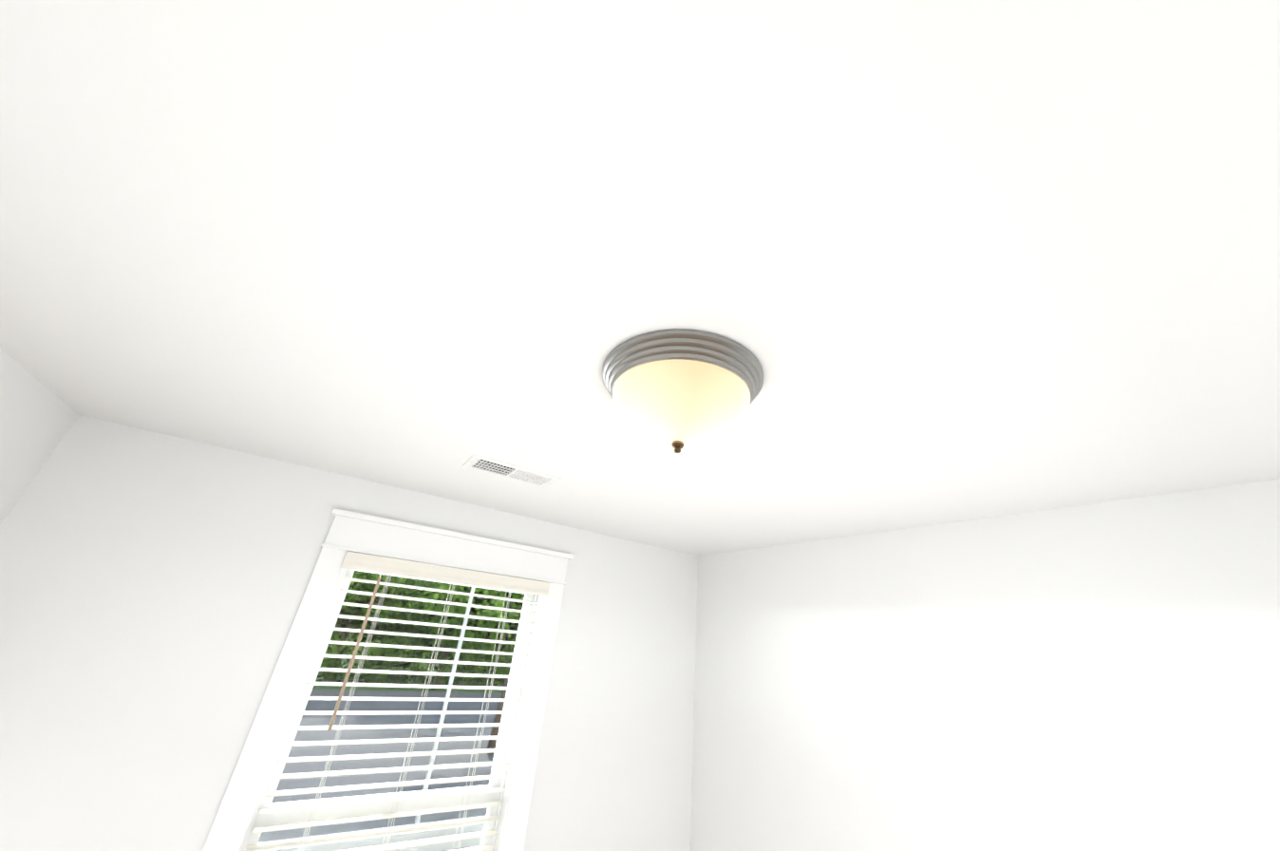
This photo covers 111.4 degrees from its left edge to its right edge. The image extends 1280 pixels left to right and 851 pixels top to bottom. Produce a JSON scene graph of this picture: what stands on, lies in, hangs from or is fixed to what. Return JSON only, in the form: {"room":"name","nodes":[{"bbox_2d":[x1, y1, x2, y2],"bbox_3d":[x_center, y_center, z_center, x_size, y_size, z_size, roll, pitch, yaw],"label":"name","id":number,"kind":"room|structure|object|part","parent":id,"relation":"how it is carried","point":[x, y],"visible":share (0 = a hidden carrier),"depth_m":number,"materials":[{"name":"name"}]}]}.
{"room":"empty bedroom","nodes":[
{"label":"empty bedroom","id":0,"kind":"room"},
{"bbox_2d":[0,346,79,524],"bbox_3d":[-1.109,0.472,-0.384,0.160,2.440,3.848,21,-30,-29],"label":"wall","id":1,"kind":"structure","parent":0,"point":[38,418],"depth_m":1.32,"materials":[{"name":"paint"}]},
{"bbox_2d":[0,414,697,850],"bbox_3d":[-0.932,1.534,1.746,2.872,2.440,0.160,21,-30,-29],"label":"wall","id":2,"kind":"structure","parent":0,"point":[152,588],"depth_m":1.55,"materials":[{"name":"paint"}]},
{"bbox_2d":[202,508,573,850],"bbox_3d":[-0.971,1.472,1.730,1.133,2.045,0.238,21,-30,-29],"label":"window","id":3,"kind":"structure","parent":2,"relation":"in","point":[244,801],"depth_m":1.85,"materials":[{"name":"paint"}]},
{"bbox_2d":[257,586,486,850],"bbox_3d":[-1.605,2.187,2.934,9.000,2.438,0.260,21,-30,-29],"label":"railing","id":4,"kind":"object","parent":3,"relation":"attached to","point":[439,731],"depth_m":2.82,"materials":[{"name":"white"}]},
{"bbox_2d":[244,551,550,850],"bbox_3d":[-0.939,1.455,1.688,0.919,1.729,0.105,21,-30,-29],"label":"window blind","id":5,"kind":"object","parent":3,"relation":"attached to","point":[389,566],"visible":0.96,"depth_m":1.80,"materials":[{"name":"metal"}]},
{"bbox_2d":[0,0,1279,555],"bbox_3d":[0.236,-0.193,0.914,3.192,0.120,3.848,21,-30,-29],"label":"ceiling","id":6,"kind":"structure","parent":0,"point":[929,262],"depth_m":0.65,"materials":[{"name":"paint"}]},
{"bbox_2d":[462,452,561,488],"bbox_3d":[-0.486,0.151,1.686,0.335,0.072,0.165,21,-30,-29],"label":"ceiling vent","id":7,"kind":"object","parent":6,"relation":"in","point":[498,468],"visible":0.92,"depth_m":1.67,"materials":[{"name":"metal"}]},
{"bbox_2d":[602,329,763,452],"bbox_3d":[0.085,-0.023,0.947,0.358,0.180,0.358,21,-30,-29],"label":"ceiling light","id":8,"kind":"object","parent":6,"relation":"attached to","point":[743,363],"depth_m":0.85,"materials":[{"name":"white glass"}]},
{"bbox_3d":[0.084,-0.013,0.942,0.300,0.108,0.300,21,-30,-29],"label":"ceiling light shade","id":9,"kind":"part","parent":8,"relation":"part of","materials":[{"name":"beige glass"}]},
{"bbox_2d":[690,478,1279,850],"bbox_3d":[1.361,1.432,1.089,0.160,2.440,3.848,21,-30,-29],"label":"wall","id":10,"kind":"structure","parent":0,"point":[1102,676],"depth_m":1.49,"materials":[{"name":"paint"}]},
{"label":"outside","id":11,"kind":"structure","parent":0,"visible":0},
{"bbox_2d":[312,637,506,693],"bbox_3d":[-24.210,28.669,51.351,190.000,0.200,114.762,21,-30,-29],"label":"ground","id":12,"kind":"structure","parent":11,"point":[419,681],"depth_m":37.71,"materials":[{"name":"green plant"}]},
{"bbox_2d":[315,570,441,682],"bbox_3d":[-24.510,17.256,38.481,14.648,10.926,14.643,21,-30,-29],"label":"tree","id":13,"kind":"object","parent":12,"relation":"on","point":[329,662],"depth_m":36.52,"materials":[{"name":"green plant"}]},
{"bbox_2d":[258,689,501,850],"bbox_3d":[-3.195,17.013,23.720,190.000,0.030,34.000,21,-30,-29],"label":"ground","id":14,"kind":"structure","parent":12,"relation":"on","point":[367,734],"depth_m":18.82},
{"bbox_2d":[407,581,525,753],"bbox_3d":[-6.582,11.110,21.318,9.761,8.124,9.881,21,-30,-29],"label":"tree","id":15,"kind":"object","parent":14,"relation":"on","point":[474,611],"depth_m":20.06,"materials":[{"name":"green plant"}]},
{"bbox_2d":[326,570,452,671],"bbox_3d":[-27.480,18.786,47.129,16.710,14.299,16.265,21,-30,-29],"label":"tree","id":16,"kind":"object","parent":12,"relation":"on","point":[407,652],"depth_m":44.10,"materials":[{"name":"green plant"}]},
{"bbox_2d":[344,572,508,690],"bbox_3d":[-18.321,18.270,39.910,15.739,11.991,15.641,21,-30,-29],"label":"tree","id":17,"kind":"object","parent":12,"relation":"on","point":[443,668],"depth_m":36.96,"materials":[{"name":"green plant"}]},
{"bbox_2d":[395,628,505,673],"bbox_3d":[-20.579,21.967,53.596,17.439,14.655,17.736,21,-30,-29],"label":"tree","id":18,"kind":"object","parent":12,"relation":"on","point":[460,656],"depth_m":47.57,"materials":[{"name":"green plant"}]},
{"bbox_2d":[456,652,506,682],"bbox_3d":[-12.088,21.916,46.444,16.459,9.868,15.834,21,-30,-29],"label":"tree","id":19,"kind":"object","parent":12,"relation":"on","point":[473,668],"depth_m":41.47,"materials":[{"name":"green plant"}]}
]}

